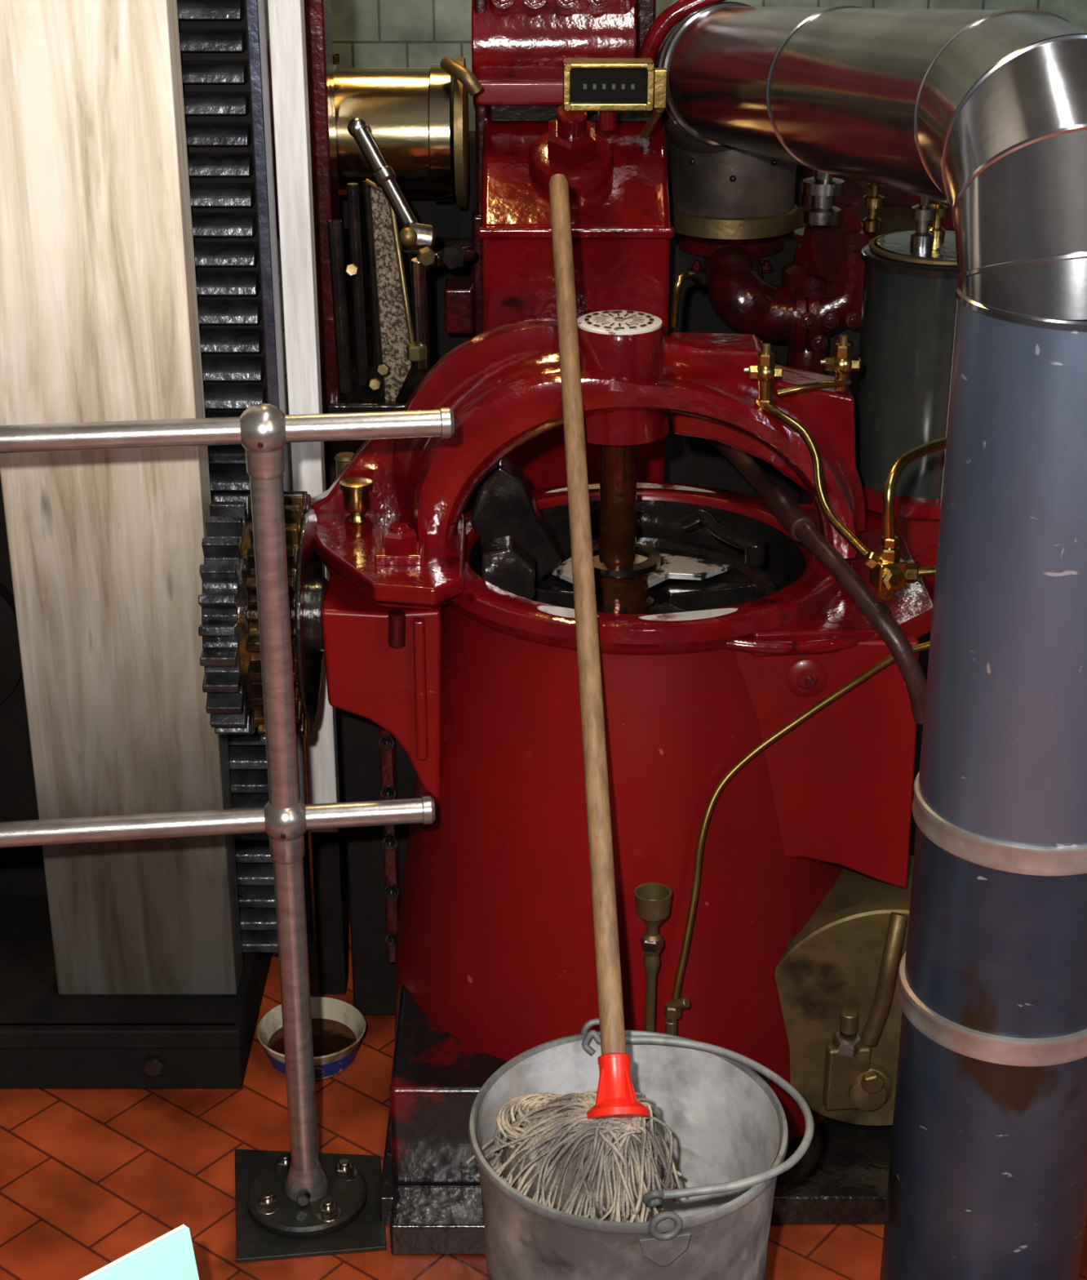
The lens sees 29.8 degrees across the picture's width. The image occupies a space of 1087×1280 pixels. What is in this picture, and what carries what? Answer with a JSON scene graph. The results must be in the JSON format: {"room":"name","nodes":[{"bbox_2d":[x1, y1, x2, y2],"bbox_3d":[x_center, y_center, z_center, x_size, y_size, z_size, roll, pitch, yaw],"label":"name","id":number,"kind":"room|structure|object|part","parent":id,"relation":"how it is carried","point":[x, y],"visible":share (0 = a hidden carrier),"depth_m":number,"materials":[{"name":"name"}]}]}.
{"room":"engine room","nodes":[
{"label":"engine room","id":0,"kind":"room"},
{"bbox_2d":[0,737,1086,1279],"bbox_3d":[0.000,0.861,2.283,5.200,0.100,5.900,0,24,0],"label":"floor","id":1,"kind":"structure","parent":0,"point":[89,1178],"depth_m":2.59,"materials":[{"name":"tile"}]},
{"bbox_2d":[0,476,47,896],"bbox_3d":[-1.250,-0.140,3.205,1.300,1.000,0.810,0,24,0],"label":"housing","id":2,"kind":"object","parent":1,"relation":"on","point":[22,872],"visible":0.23,"depth_m":2.97,"materials":[{"name":"metal"}]},
{"bbox_2d":[0,0,243,995],"bbox_3d":[-0.538,-0.682,2.320,0.243,2.499,0.100,0,24,0],"label":"wooden board","id":3,"kind":"object","parent":1,"relation":"on","point":[100,322],"visible":1,"depth_m":2.48,"materials":[{"name":"beige wood"}]},
{"bbox_2d":[0,896,272,1088],"bbox_3d":[-0.851,0.494,2.876,0.898,0.100,0.359,0,24,0],"label":"plinth","id":4,"kind":"object","parent":1,"relation":"on","point":[49,1039],"visible":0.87,"depth_m":2.73,"materials":[{"name":"black wood"}]},
{"bbox_3d":[-0.851,0.526,2.714,0.898,0.030,0.022,0,23,0],"label":"rail","id":5,"kind":"part","parent":4,"relation":"part of","materials":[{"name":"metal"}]},
{"bbox_2d":[79,1224,199,1279],"bbox_3d":[-0.390,0.744,2.013,0.178,0.330,0.044,-16,28,-33],"label":"sign board","id":6,"kind":"object","parent":1,"relation":"on","point":[171,1255],"visible":1,"depth_m":1.97,"materials":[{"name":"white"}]},
{"bbox_2d":[0,403,454,1262],"bbox_3d":[-0.841,0.238,2.299,1.497,1.030,0.211,-1,24,-3],"label":"guard railing","id":7,"kind":"object","parent":1,"relation":"on","point":[302,1202],"visible":1,"depth_m":2.29,"materials":[{"name":"metal"}]},
{"bbox_3d":[-0.856,0.230,2.250,1.465,0.029,0.029,-3,24,-6],"label":"rail","id":8,"kind":"part","parent":7,"relation":"part of","materials":[{"name":"metal"}]},
{"bbox_3d":[-0.841,-0.193,2.068,1.495,0.029,0.029,-3,24,-6],"label":"rail","id":9,"kind":"part","parent":7,"relation":"part of","materials":[{"name":"metal"}]},
{"bbox_2d":[254,1200,277,1214],"bbox_3d":[-0.337,0.692,2.493,0.032,0.003,0.032,0,23,0],"label":"washer","id":10,"kind":"object","parent":7,"relation":"in","point":[261,1207],"depth_m":2.48,"materials":[{"name":"metal"}]},
{"bbox_2d":[272,1162,281,1173],"bbox_3d":[-0.324,0.662,2.562,0.032,0.003,0.032,0,23,0],"label":"washer","id":11,"kind":"object","parent":7,"relation":"in","point":[277,1166],"depth_m":2.55,"materials":[{"name":"metal"}]},
{"bbox_3d":[-0.292,0.232,2.326,0.034,0.980,0.034,0,23,0],"label":"post","id":12,"kind":"part","parent":7,"relation":"part of","materials":[{"name":"metal"}]},
{"bbox_3d":[-0.291,0.693,2.536,0.184,0.006,0.212,-3,24,-7],"label":"floor plate","id":13,"kind":"part","parent":7,"relation":"part of","materials":[{"name":"metal"}]},
{"bbox_2d":[315,1206,342,1222],"bbox_3d":[-0.262,0.697,2.481,0.032,0.003,0.032,0,23,0],"label":"washer","id":14,"kind":"object","parent":7,"relation":"in","point":[323,1214],"depth_m":2.47,"materials":[{"name":"metal"}]},
{"bbox_2d":[345,1167,357,1181],"bbox_3d":[-0.248,0.667,2.550,0.032,0.003,0.032,0,23,0],"label":"washer","id":15,"kind":"object","parent":7,"relation":"in","point":[351,1173],"depth_m":2.54,"materials":[{"name":"metal"}]},
{"bbox_3d":[-0.132,0.194,2.332,0.014,0.032,0.032,-3,24,-6],"label":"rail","id":16,"kind":"part","parent":7,"relation":"part of","materials":[{"name":"metal"}]},
{"bbox_3d":[-0.102,-0.229,2.152,0.014,0.032,0.032,-3,24,-6],"label":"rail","id":17,"kind":"part","parent":7,"relation":"part of","materials":[{"name":"metal"}]},
{"bbox_2d":[177,0,313,962],"bbox_3d":[-0.384,-0.710,2.385,0.113,2.499,0.080,0,24,0],"label":"rack","id":18,"kind":"object","parent":1,"relation":"on","point":[224,52],"visible":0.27,"depth_m":2.47,"materials":[{"name":"metal"}]},
{"bbox_2d":[267,0,348,994],"bbox_3d":[-0.305,-0.685,2.453,0.039,2.600,0.045,0,24,0],"label":"strip","id":19,"kind":"object","parent":1,"relation":"on","point":[286,21],"visible":0.64,"depth_m":2.57,"materials":[{"name":"metal"}]},
{"bbox_2d":[257,996,365,1079],"bbox_3d":[-0.318,0.552,2.805,0.149,0.050,0.149,0,24,0],"label":"bowl","id":20,"kind":"object","parent":1,"relation":"on","point":[339,1028],"visible":0.73,"depth_m":2.81,"materials":[{"name":"white ceramic"}]},
{"bbox_2d":[267,0,940,1254],"bbox_3d":[0.188,-0.404,2.684,1.125,1.900,1.355,0,24,0],"label":"engine","id":21,"kind":"object","parent":1,"relation":"on","point":[449,632],"visible":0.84,"depth_m":2.46,"materials":[{"name":"red paint"}]},
{"bbox_2d":[198,490,328,737],"bbox_3d":[-0.328,-0.031,2.472,0.132,0.298,0.297,0,24,0],"label":"gear","id":22,"kind":"object","parent":21,"relation":"attached to","point":[228,628],"visible":0.73,"depth_m":2.37,"materials":[{"name":"metal"}]},
{"bbox_2d":[333,451,354,478],"bbox_3d":[-0.251,-0.196,2.608,0.030,0.086,0.030,0,24,0],"label":"cup","id":23,"kind":"object","parent":21,"relation":"on","point":[342,459],"visible":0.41,"depth_m":2.59,"materials":[{"name":"gold metal"}]},
{"bbox_2d":[339,476,372,524],"bbox_3d":[-0.230,-0.170,2.510,0.040,0.055,0.040,0,24,0],"label":"cup","id":24,"kind":"object","parent":21,"relation":"on","point":[356,490],"visible":1,"depth_m":2.50,"materials":[{"name":"gold metal"}]},
{"bbox_3d":[-0.215,0.192,2.919,0.110,0.620,0.300,0,23,0],"label":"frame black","id":25,"kind":"part","parent":21,"relation":"part of","materials":[{"name":"metal"}]},
{"bbox_2d":[326,116,435,486],"bbox_3d":[-0.219,-0.422,2.742,0.164,0.552,0.235,0,24,0],"label":"mechanism","id":26,"kind":"object","parent":21,"relation":"attached to","point":[397,346],"visible":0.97,"depth_m":2.75,"materials":[{"name":"metal"}]},
{"bbox_3d":[-0.276,-0.451,2.770,0.026,0.237,0.020,0,23,0],"label":"rod","id":27,"kind":"part","parent":26,"relation":"part of","materials":[{"name":"black metal"}]},
{"bbox_3d":[-0.251,-0.479,2.758,0.020,0.274,0.016,0,23,0],"label":"rod","id":28,"kind":"part","parent":26,"relation":"part of","materials":[{"name":"black metal"}]},
{"bbox_3d":[-0.230,-0.474,2.771,0.021,0.296,0.010,0,23,0],"label":"frame","id":29,"kind":"part","parent":26,"relation":"part of","materials":[{"name":"black metal"}]},
{"bbox_3d":[-0.201,-0.588,2.623,0.021,0.139,0.127,-22,31,-40],"label":"rod","id":30,"kind":"part","parent":26,"relation":"part of","materials":[{"name":"metal"}]},
{"bbox_3d":[-0.206,-0.496,2.745,0.068,0.242,0.016,8,25,17],"label":"frame","id":31,"kind":"part","parent":26,"relation":"part of","materials":[{"name":"gold metal"}]},
{"bbox_3d":[-0.161,-0.425,2.661,0.019,0.151,0.038,2,24,4],"label":"rod","id":32,"kind":"part","parent":26,"relation":"part of","materials":[{"name":"metal"}]},
{"bbox_2d":[377,735,395,750],"bbox_3d":[-0.206,0.135,2.675,0.022,0.022,0.002,0,23,0],"label":"washer","id":33,"kind":"object","parent":21,"relation":"in","point":[385,742],"depth_m":2.67,"materials":[{"name":"black metal"}]},
{"bbox_2d":[380,786,396,799],"bbox_3d":[-0.206,0.203,2.704,0.022,0.022,0.002,0,23,0],"label":"washer","id":34,"kind":"object","parent":21,"relation":"in","point":[387,793],"depth_m":2.70,"materials":[{"name":"black metal"}]},
{"bbox_2d":[382,835,398,850],"bbox_3d":[-0.206,0.272,2.734,0.022,0.022,0.002,0,23,0],"label":"washer","id":35,"kind":"object","parent":21,"relation":"in","point":[388,842],"depth_m":2.73,"materials":[{"name":"black metal"}]},
{"bbox_3d":[-0.199,-0.116,2.480,0.213,0.022,0.340,0,23,0],"label":"ear plate","id":36,"kind":"part","parent":21,"relation":"part of","materials":[{"name":"red paint"}]},
{"bbox_2d":[385,932,396,945],"bbox_3d":[-0.206,0.410,2.794,0.022,0.022,0.002,0,23,0],"label":"washer","id":37,"kind":"object","parent":21,"relation":"in","point":[390,939],"depth_m":2.79,"materials":[{"name":"black metal"}]},
{"bbox_2d":[383,884,399,898],"bbox_3d":[-0.206,0.341,2.764,0.022,0.022,0.002,0,23,0],"label":"washer","id":38,"kind":"object","parent":21,"relation":"in","point":[390,891],"depth_m":2.76,"materials":[{"name":"black metal"}]},
{"bbox_2d":[491,0,515,8],"bbox_3d":[-0.057,-0.907,2.875,0.035,0.035,0.010,0,23,0],"label":"washer","id":39,"kind":"object","parent":21,"relation":"in","point":[495,4],"depth_m":2.88,"materials":[{"name":"red paint"}]},
{"bbox_2d":[523,0,546,8],"bbox_3d":[-0.012,-0.907,2.875,0.035,0.035,0.010,0,23,0],"label":"washer","id":40,"kind":"object","parent":21,"relation":"in","point":[527,4],"depth_m":2.88,"materials":[{"name":"red paint"}]},
{"bbox_2d":[555,0,578,8],"bbox_3d":[0.033,-0.907,2.875,0.035,0.035,0.010,0,23,0],"label":"washer","id":41,"kind":"object","parent":21,"relation":"in","point":[559,4],"depth_m":2.88,"materials":[{"name":"red paint"}]},
{"bbox_2d":[586,0,610,8],"bbox_3d":[0.078,-0.907,2.875,0.035,0.035,0.010,0,23,0],"label":"washer","id":42,"kind":"object","parent":21,"relation":"in","point":[591,4],"depth_m":2.88,"materials":[{"name":"red paint"}]},
{"bbox_2d":[563,57,667,138],"bbox_3d":[0.094,-0.716,2.715,0.137,0.111,0.096,0,24,0],"label":"counter","id":43,"kind":"object","parent":21,"relation":"attached to","point":[607,86],"depth_m":2.67,"materials":[{"name":"gold metal"}]},
{"bbox_3d":[0.146,-0.696,2.740,0.012,0.054,0.069,-6,24,-15],"label":"bracket arm","id":44,"kind":"part","parent":43,"relation":"part of","materials":[{"name":"gold metal"}]},
{"bbox_3d":[0.091,-0.162,2.492,0.045,0.290,0.045,0,23,0],"label":"piston rod","id":45,"kind":"part","parent":21,"relation":"part of","materials":[{"name":"brown metal"}]},
{"bbox_3d":[0.210,0.547,2.828,0.820,0.042,0.750,0,23,0],"label":"plate","id":46,"kind":"part","parent":21,"relation":"part of","materials":[{"name":"black metal"}]},
{"bbox_3d":[0.127,-0.090,2.587,0.232,0.008,0.124,0,23,0],"label":"star plate","id":47,"kind":"part","parent":21,"relation":"part of","materials":[{"name":"metal"}]},
{"bbox_3d":[0.142,-0.945,3.133,0.055,0.461,0.100,0,23,0],"label":"red post","id":48,"kind":"part","parent":21,"relation":"part of","materials":[{"name":"red metal"}]},
{"bbox_2d":[654,35,797,239],"bbox_3d":[0.270,-0.775,3.023,0.227,0.329,0.219,0,24,0],"label":"cylinder","id":49,"kind":"object","parent":21,"relation":"attached to","point":[728,193],"visible":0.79,"depth_m":3.00,"materials":[{"name":"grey metal"}]},
{"bbox_2d":[674,204,878,374],"bbox_3d":[0.326,-0.526,3.041,0.206,0.274,0.352,-18,29,-35],"label":"pipe","id":50,"kind":"object","parent":21,"relation":"attached to","point":[820,294],"visible":0.87,"depth_m":2.96,"materials":[{"name":"red metal"}]},
{"bbox_2d":[688,267,704,272],"bbox_3d":[0.231,-0.556,3.066,0.024,0.002,0.024,0,23,0],"label":"washer","id":51,"kind":"object","parent":50,"relation":"in","point":[693,269],"depth_m":3.06,"materials":[{"name":"red metal"}]},
{"bbox_2d":[761,268,774,272],"bbox_3d":[0.335,-0.556,3.066,0.024,0.002,0.024,0,23,0],"label":"washer","id":52,"kind":"object","parent":50,"relation":"in","point":[765,270],"depth_m":3.06,"materials":[{"name":"red metal"}]},
{"bbox_2d":[800,311,816,328],"bbox_3d":[0.382,-0.462,2.949,0.024,0.024,0.005,0,23,0],"label":"washer","id":53,"kind":"object","parent":50,"relation":"in","point":[807,319],"depth_m":2.95,"materials":[{"name":"red metal"}]},
{"bbox_2d":[811,334,827,351],"bbox_3d":[0.401,-0.431,2.963,0.024,0.024,0.005,0,23,0],"label":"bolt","id":54,"kind":"object","parent":50,"relation":"in","point":[819,342],"depth_m":2.96,"materials":[{"name":"red metal"}]},
{"bbox_2d":[822,311,839,328],"bbox_3d":[0.415,-0.462,2.949,0.024,0.024,0.005,0,23,0],"label":"bolt","id":55,"kind":"object","parent":50,"relation":"in","point":[830,319],"depth_m":2.94,"materials":[{"name":"red metal"}]},
{"bbox_2d":[834,335,850,345],"bbox_3d":[0.434,-0.431,2.963,0.024,0.024,0.005,0,23,0],"label":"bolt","id":56,"kind":"object","parent":50,"relation":"in","point":[837,340],"depth_m":2.96,"materials":[{"name":"metal"}]},
{"bbox_2d":[845,311,861,328],"bbox_3d":[0.448,-0.462,2.949,0.024,0.024,0.005,0,23,0],"label":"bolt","id":57,"kind":"object","parent":50,"relation":"in","point":[853,319],"depth_m":2.94,"materials":[{"name":"red metal"}]},
{"bbox_2d":[664,271,946,1035],"bbox_3d":[0.338,0.021,2.543,0.392,0.833,0.658,0,24,0],"label":"piping","id":58,"kind":"object","parent":21,"relation":"attached to","point":[889,573],"visible":0.93,"depth_m":2.34,"materials":[{"name":"gold metal"}]},
{"bbox_2d":[634,882,671,1031],"bbox_3d":[0.124,0.392,2.362,0.043,0.231,0.043,0,24,0],"label":"funnel","id":59,"kind":"object","parent":58,"relation":"attached to","point":[652,900],"visible":0.95,"depth_m":2.33,"materials":[{"name":"metal"}]},
{"bbox_3d":[0.239,-0.314,2.372,0.013,0.007,0.006,0,23,0],"label":"cock handle","id":60,"kind":"part","parent":58,"relation":"part of","materials":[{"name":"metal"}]},
{"bbox_3d":[0.258,-0.336,2.362,0.009,0.013,0.009,15,28,31],"label":"cock stem","id":61,"kind":"part","parent":58,"relation":"part of","materials":[{"name":"gold metal"}]},
{"bbox_3d":[0.336,-0.331,2.429,0.014,0.008,0.007,0,24,0],"label":"cock handle","id":62,"kind":"part","parent":58,"relation":"part of","materials":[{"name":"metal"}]},
{"bbox_3d":[0.356,-0.355,2.419,0.010,0.013,0.010,0,23,0],"label":"cock stem","id":63,"kind":"part","parent":58,"relation":"part of","materials":[{"name":"gold metal"}]},
{"bbox_2d":[705,438,927,724],"bbox_3d":[0.297,-0.097,2.493,0.076,0.179,0.612,-9,25,-19],"label":"hose","id":64,"kind":"object","parent":21,"relation":"attached to","point":[780,503],"visible":0.91,"depth_m":2.30,"materials":[{"name":"rubber"}]},
{"bbox_2d":[774,854,914,1126],"bbox_3d":[0.418,0.440,2.540,0.314,0.326,0.212,0,24,0],"label":"cylinder end cover","id":65,"kind":"object","parent":21,"relation":"attached to","point":[837,979],"visible":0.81,"depth_m":2.48,"materials":[{"name":"gold metal"}]},
{"bbox_2d":[854,195,958,519],"bbox_3d":[0.510,-0.386,2.667,0.230,0.411,0.230,0,24,0],"label":"vessel","id":66,"kind":"object","parent":21,"relation":"on","point":[909,304],"visible":0.48,"depth_m":2.61,"materials":[{"name":"black metal"}]},
{"bbox_3d":[0.510,-0.499,2.618,0.202,0.026,0.202,0,23,0],"label":"lid","id":67,"kind":"part","parent":66,"relation":"part of","materials":[{"name":"black metal"}]},
{"bbox_2d":[910,195,936,247],"bbox_3d":[0.480,-0.532,2.582,0.031,0.075,0.031,0,23,0],"label":"tap","id":68,"kind":"object","parent":66,"relation":"on","point":[924,212],"depth_m":2.58,"materials":[{"name":"silver metal"}]},
{"bbox_3d":[0.500,0.206,2.925,0.500,0.510,0.600,0,23,0],"label":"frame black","id":69,"kind":"part","parent":21,"relation":"part of","materials":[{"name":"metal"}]},
{"bbox_2d":[468,1018,814,1279],"bbox_3d":[0.089,0.651,2.184,0.332,0.364,0.334,-18,29,-35],"label":"bucket","id":70,"kind":"object","parent":1,"relation":"on","point":[729,1127],"visible":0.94,"depth_m":2.15,"materials":[{"name":"metal"}]},
{"bbox_2d":[466,173,681,1222],"bbox_3d":[0.031,0.036,2.250,0.223,0.922,0.865,0,24,0],"label":"mop","id":71,"kind":"object","parent":70,"relation":"in","point":[596,1155],"visible":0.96,"depth_m":2.09,"materials":[{"name":"brown wood"}]},
{"bbox_2d":[586,1053,649,1119],"bbox_3d":[0.075,0.459,2.057,0.064,0.078,0.078,0,23,0],"label":"socket","id":72,"kind":"object","parent":71,"relation":"attached to","point":[615,1098],"depth_m":2.05,"materials":[{"name":"red plastic"}]},
{"bbox_3d":[0.180,0.484,2.136,0.185,0.017,0.280,-5,24,-11],"label":"bail handle","id":73,"kind":"part","parent":70,"relation":"part of","materials":[{"name":"metal"}]},
{"bbox_2d":[666,133,955,231],"bbox_3d":[0.908,-0.399,3.697,1.384,1.084,0.500,0,24,0],"label":"door frame","id":74,"kind":"structure","parent":1,"relation":"on","point":[853,196],"depth_m":3.29,"materials":[{"name":"metal"}]},
{"bbox_3d":[0.908,-0.409,3.720,1.384,1.084,0.450,0,23,0],"label":"casing","id":75,"kind":"part","parent":74,"relation":"part of","materials":[{"name":"metal"}]},
{"bbox_2d":[657,1,1086,1279],"bbox_3d":[0.384,-0.070,2.508,0.239,1.429,1.389,-4,24,-9],"label":"duct","id":76,"kind":"object","parent":1,"relation":"on","point":[982,113],"visible":0.99,"depth_m":1.91,"materials":[{"name":"metal"}]},
{"bbox_2d":[802,169,884,234],"bbox_3d":[0.410,-0.604,2.774,0.122,0.086,0.057,12,26,26],"label":"valve","id":77,"kind":"object","parent":76,"relation":"attached to","point":[823,187],"visible":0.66,"depth_m":2.77,"materials":[{"name":"metal"}]},
{"bbox_2d":[862,182,884,234],"bbox_3d":[0.444,-0.582,2.745,0.029,0.069,0.029,0,23,0],"label":"tap","id":78,"kind":"object","parent":77,"relation":"on","point":[872,224],"depth_m":2.74,"materials":[{"name":"gold metal"}]},
{"bbox_2d":[264,0,1086,490],"bbox_3d":[0.000,-1.717,4.324,5.200,3.000,0.100,0,24,0],"label":"wall","id":79,"kind":"structure","parent":0,"point":[366,33],"depth_m":4.43,"materials":[{"name":"green tile"}]}
]}

